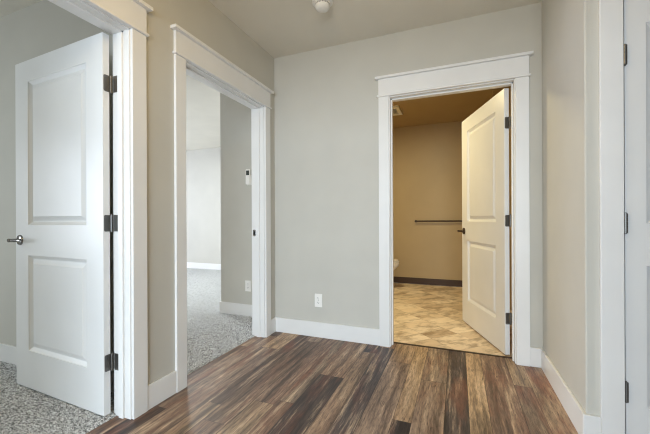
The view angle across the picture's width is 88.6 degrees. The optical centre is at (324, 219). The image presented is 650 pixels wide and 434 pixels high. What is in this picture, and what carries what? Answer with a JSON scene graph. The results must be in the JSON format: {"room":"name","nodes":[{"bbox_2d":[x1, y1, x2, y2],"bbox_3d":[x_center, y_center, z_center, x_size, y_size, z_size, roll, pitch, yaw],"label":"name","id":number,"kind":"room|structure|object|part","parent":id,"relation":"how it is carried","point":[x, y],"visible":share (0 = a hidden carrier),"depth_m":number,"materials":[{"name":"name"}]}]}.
{"room":"hallway","nodes":[
{"label":"hallway","id":0,"kind":"room"},
{"bbox_2d":[0,0,113,391],"bbox_3d":[-3.782,-0.224,3.085,5.885,2.565,0.129,0,0,22],"label":"wall","id":1,"kind":"structure","parent":0,"point":[42,27],"depth_m":2.42,"materials":[{"name":"beige paint"}]},
{"bbox_2d":[186,147,220,263],"bbox_3d":[-0.911,-0.236,6.492,8.700,2.565,0.115,0,0,22],"label":"wall","id":2,"kind":"structure","parent":0,"point":[203,166],"depth_m":7.09,"materials":[{"name":"beige paint"}]},
{"bbox_2d":[187,262,220,269],"bbox_3d":[-2.588,0.986,7.092,5.130,0.135,0.014,0,0,22],"label":"baseboard","id":3,"kind":"structure","parent":2,"relation":"attached to","point":[192,265],"depth_m":7.07,"materials":[{"name":"white paint"}]},
{"bbox_2d":[143,0,274,384],"bbox_3d":[-1.799,-0.232,-0.043,0.115,2.565,7.115,0,0,22],"label":"wall","id":4,"kind":"structure","parent":0,"point":[201,19],"depth_m":1.97,"materials":[{"name":"beige paint"}]},
{"bbox_2d":[7,32,117,415],"bbox_3d":[-1.536,0.024,1.940,0.925,2.022,0.163,0,0,25],"label":"door","id":5,"kind":"structure","parent":4,"relation":"in","point":[64,220],"depth_m":1.90,"materials":[{"name":"white paint"}]},
{"bbox_3d":[-1.883,0.126,2.039,0.125,0.023,0.054,0,0,25],"label":"lever","id":6,"kind":"part","parent":5,"relation":"part of","materials":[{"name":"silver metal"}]},
{"bbox_2d":[48,0,152,419],"bbox_3d":[-1.242,-0.060,1.354,0.203,2.216,1.120,0,0,22],"label":"door frame","id":7,"kind":"structure","parent":4,"relation":"attached to","point":[126,20],"depth_m":1.76,"materials":[{"name":"white paint"}]},
{"bbox_3d":[-1.121,0.021,1.837,0.018,2.052,0.085,0,0,22],"label":"casing leg","id":8,"kind":"part","parent":7,"relation":"part of","materials":[{"name":"white paint"}]},
{"bbox_3d":[-0.997,0.021,1.788,0.018,2.052,0.085,0,0,22],"label":"casing leg","id":9,"kind":"part","parent":7,"relation":"part of","materials":[{"name":"white paint"}]},
{"bbox_2d":[148,371,176,409],"bbox_3d":[-0.941,0.979,1.923,0.014,0.135,0.204,0,0,22],"label":"baseboard","id":10,"kind":"object","parent":4,"relation":"attached to","point":[163,388],"visible":0.94,"depth_m":1.91,"materials":[{"name":"white paint"}]},
{"bbox_2d":[170,24,273,392],"bbox_3d":[-0.765,-0.062,2.550,0.203,2.216,1.142,0,0,22],"label":"door frame","id":11,"kind":"structure","parent":4,"relation":"attached to","point":[193,58],"depth_m":2.45,"materials":[{"name":"white paint"}]},
{"bbox_3d":[-0.891,0.020,2.055,0.018,2.052,0.081,0,0,22],"label":"casing leg","id":12,"kind":"part","parent":11,"relation":"part of","materials":[{"name":"white paint"}]},
{"bbox_3d":[-0.639,0.019,3.046,0.018,2.052,0.080,0,0,22],"label":"casing leg","id":13,"kind":"part","parent":11,"relation":"part of","materials":[{"name":"white paint"}]},
{"bbox_3d":[-0.516,0.019,2.997,0.018,2.052,0.080,0,0,22],"label":"casing leg","id":14,"kind":"part","parent":11,"relation":"part of","materials":[{"name":"white paint"}]},
{"bbox_2d":[271,317,275,333],"bbox_3d":[-0.482,0.977,3.076,0.014,0.135,0.090,0,0,22],"label":"baseboard","id":15,"kind":"structure","parent":4,"relation":"attached to","point":[273,320],"depth_m":3.08,"materials":[{"name":"white paint"}]},
{"bbox_2d":[220,93,251,304],"bbox_3d":[-0.338,-0.239,4.803,0.755,2.565,2.600,0,0,22],"label":"wall","id":16,"kind":"structure","parent":0,"point":[235,118],"depth_m":3.66,"materials":[{"name":"beige paint"}]},
{"bbox_2d":[219,301,251,316],"bbox_3d":[-0.823,0.979,3.591,0.769,0.135,0.014,0,0,22],"label":"baseboard","id":17,"kind":"structure","parent":16,"relation":"attached to","point":[224,307],"depth_m":3.65,"materials":[{"name":"white paint"}]},
{"bbox_2d":[245,280,250,291],"bbox_3d":[-0.831,0.713,3.597,0.072,0.117,0.008,0,0,22],"label":"power outlet","id":18,"kind":"object","parent":16,"relation":"attached to","point":[247,283],"visible":1,"depth_m":3.59,"materials":[{"name":"white plastic"}]},
{"bbox_2d":[246,169,251,184],"bbox_3d":[-0.820,-0.459,3.578,0.060,0.170,0.031,0,0,22],"label":"thermostat","id":19,"kind":"object","parent":16,"relation":"attached to","point":[248,176],"visible":1,"depth_m":3.57,"materials":[{"name":"white plastic"}]},
{"bbox_2d":[0,0,541,150],"bbox_3d":[-1.468,-1.564,1.322,11.700,0.104,10.100,0,0,22],"label":"ceiling","id":20,"kind":"structure","parent":0,"point":[282,28],"depth_m":2.64,"materials":[{"name":"beige paint"}]},
{"bbox_2d":[312,0,332,12],"bbox_3d":[-0.017,-1.491,2.321,0.144,0.062,0.144,0,0,22],"label":"smoke detector","id":21,"kind":"object","parent":20,"relation":"attached to","point":[322,6],"visible":1,"depth_m":2.30,"materials":[{"name":"white plastic"}]},
{"bbox_2d":[393,105,402,115],"bbox_3d":[0.882,-1.508,4.643,0.340,0.028,0.340,0,0,22],"label":"ceiling vent","id":22,"kind":"object","parent":20,"relation":"in","point":[396,109],"visible":0.41,"depth_m":4.59,"materials":[{"name":"white plastic"}]},
{"bbox_2d":[86,283,577,433],"bbox_3d":[1.269,1.067,0.193,5.600,0.060,9.820,0,0,22],"label":"floor","id":23,"kind":"structure","parent":0,"point":[280,382],"depth_m":2.06,"materials":[{"name":"brown wood"}]},
{"bbox_2d":[393,258,398,269],"bbox_3d":[0.774,0.652,5.147,0.742,0.775,0.450,0,0,22],"label":"toilet","id":24,"kind":"object","parent":23,"relation":"on","point":[395,261],"visible":0.09,"depth_m":4.96,"materials":[{"name":"white ceramic"}]},
{"bbox_3d":[0.838,0.841,5.122,0.605,0.395,0.373,0,0,22],"label":"bowl","id":25,"kind":"part","parent":24,"relation":"part of","materials":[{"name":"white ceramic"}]},
{"bbox_2d":[394,342,511,358],"bbox_3d":[0.993,1.036,2.661,0.894,0.005,0.024,0,0,22],"label":"threshold","id":26,"kind":"object","parent":23,"relation":"on","point":[394,342],"visible":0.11,"depth_m":2.64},
{"bbox_2d":[274,2,542,347],"bbox_3d":[2.104,-0.249,2.170,5.500,2.565,0.115,0,0,22],"label":"wall","id":27,"kind":"structure","parent":0,"point":[326,100],"depth_m":2.86,"materials":[{"name":"beige paint"}]},
{"bbox_2d":[315,294,321,306],"bbox_3d":[-0.059,0.717,2.966,0.072,0.117,0.008,0,0,22],"label":"power outlet","id":28,"kind":"object","parent":27,"relation":"attached to","point":[318,297],"visible":1,"depth_m":2.96,"materials":[{"name":"white plastic"}]},
{"bbox_2d":[276,317,378,345],"bbox_3d":[-0.008,0.975,2.944,0.992,0.135,0.014,0,0,22],"label":"baseboard","id":29,"kind":"structure","parent":27,"relation":"attached to","point":[364,335],"depth_m":2.92,"materials":[{"name":"white paint"}]},
{"bbox_2d":[375,51,533,366],"bbox_3d":[0.972,-0.070,2.621,1.124,2.216,0.203,0,0,22],"label":"door frame","id":30,"kind":"structure","parent":27,"relation":"attached to","point":[512,70],"depth_m":2.47,"materials":[{"name":"white paint"}]},
{"bbox_3d":[0.487,0.014,2.743,0.085,2.052,0.018,0,0,22],"label":"casing leg","id":31,"kind":"part","parent":30,"relation":"part of","materials":[{"name":"white paint"}]},
{"bbox_3d":[1.409,0.010,2.376,0.085,2.052,0.018,0,0,22],"label":"casing leg","id":32,"kind":"part","parent":30,"relation":"part of","materials":[{"name":"white paint"}]},
{"bbox_2d":[457,88,511,354],"bbox_3d":[1.400,0.011,2.945,0.163,2.022,0.931,0,0,3],"label":"door","id":33,"kind":"structure","parent":27,"relation":"in","point":[485,133],"depth_m":2.83,"materials":[{"name":"white paint"}]},
{"bbox_2d":[530,347,542,367],"bbox_3d":[1.490,0.969,2.347,0.080,0.135,0.014,0,0,22],"label":"baseboard","id":34,"kind":"structure","parent":27,"relation":"attached to","point":[535,353],"depth_m":2.34,"materials":[{"name":"white paint"}]},
{"bbox_2d":[393,121,462,279],"bbox_3d":[1.794,-0.248,5.310,2.600,2.565,0.080,0,0,22],"label":"wall","id":35,"kind":"structure","parent":0,"point":[427,159],"depth_m":5.33,"materials":[{"name":"beige paint"}]},
{"bbox_2d":[394,277,461,286],"bbox_3d":[1.783,0.985,5.270,2.600,0.100,0.006,0,0,22],"label":"baseboard","id":36,"kind":"structure","parent":35,"relation":"attached to","point":[442,282],"depth_m":5.32,"materials":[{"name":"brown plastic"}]},
{"bbox_2d":[415,220,461,221],"bbox_3d":[1.953,0.018,5.167,1.100,0.040,0.070,0,0,22],"label":"towel bar","id":37,"kind":"object","parent":35,"relation":"attached to","point":[415,220],"visible":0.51,"depth_m":5.21,"materials":[{"name":"brown metal"}]},
{"bbox_2d":[492,87,511,309],"bbox_3d":[2.264,-0.250,3.667,0.710,2.565,2.785,0,0,22],"label":"wall","id":38,"kind":"structure","parent":0,"point":[495,91],"depth_m":3.84,"materials":[{"name":"beige paint"}]},
{"bbox_2d":[542,0,599,415],"bbox_3d":[1.422,-0.246,1.925,0.115,2.565,0.845,0,0,22],"label":"wall","id":39,"kind":"structure","parent":0,"point":[570,28],"depth_m":1.73,"materials":[{"name":"beige paint"}]},
{"bbox_2d":[541,349,585,433],"bbox_3d":[1.365,0.969,1.942,0.014,0.135,0.831,0,0,22],"label":"baseboard","id":40,"kind":"structure","parent":39,"relation":"attached to","point":[573,409],"depth_m":1.84,"materials":[{"name":"white paint"}]},
{"bbox_2d":[583,413,600,433],"bbox_3d":[1.233,0.970,1.540,0.068,0.135,0.014,0,0,22],"label":"baseboard","id":41,"kind":"structure","parent":39,"relation":"attached to","point":[591,423],"depth_m":1.53,"materials":[{"name":"white paint"}]},
{"bbox_3d":[-3.762,1.089,3.100,5.900,0.060,8.300,0,0,22],"label":"floor","id":42,"kind":"structure","parent":0,"visible":0},
{"bbox_2d":[0,361,116,433],"bbox_3d":[-2.082,1.044,1.780,1.800,0.012,1.070,0,0,22],"label":"floor","id":43,"kind":"structure","parent":42,"relation":"on","point":[23,410],"depth_m":1.79,"materials":[{"name":"grey carpet"}]},
{"bbox_2d":[187,268,253,374],"bbox_3d":[-2.151,1.042,4.716,4.100,0.016,4.105,0,0,22],"label":"floor","id":44,"kind":"structure","parent":42,"relation":"on","point":[211,334],"depth_m":3.31,"materials":[{"name":"grey carpet"}]},
{"bbox_3d":[2.843,-0.252,0.966,3.236,2.565,0.115,0,0,22],"label":"wall","id":45,"kind":"structure","parent":0,"visible":0},
{"bbox_2d":[599,0,624,433],"bbox_3d":[1.693,-0.073,1.401,0.946,2.216,0.159,0,0,22],"label":"door frame","id":46,"kind":"structure","parent":45,"relation":"attached to","point":[611,58],"depth_m":1.50,"materials":[{"name":"white paint"}]},
{"bbox_2d":[623,0,649,433],"bbox_3d":[1.680,0.010,1.387,0.716,2.022,0.163,0,0,22],"label":"door","id":47,"kind":"structure","parent":45,"relation":"in","point":[636,13],"depth_m":1.48,"materials":[{"name":"white paint"}]}
]}

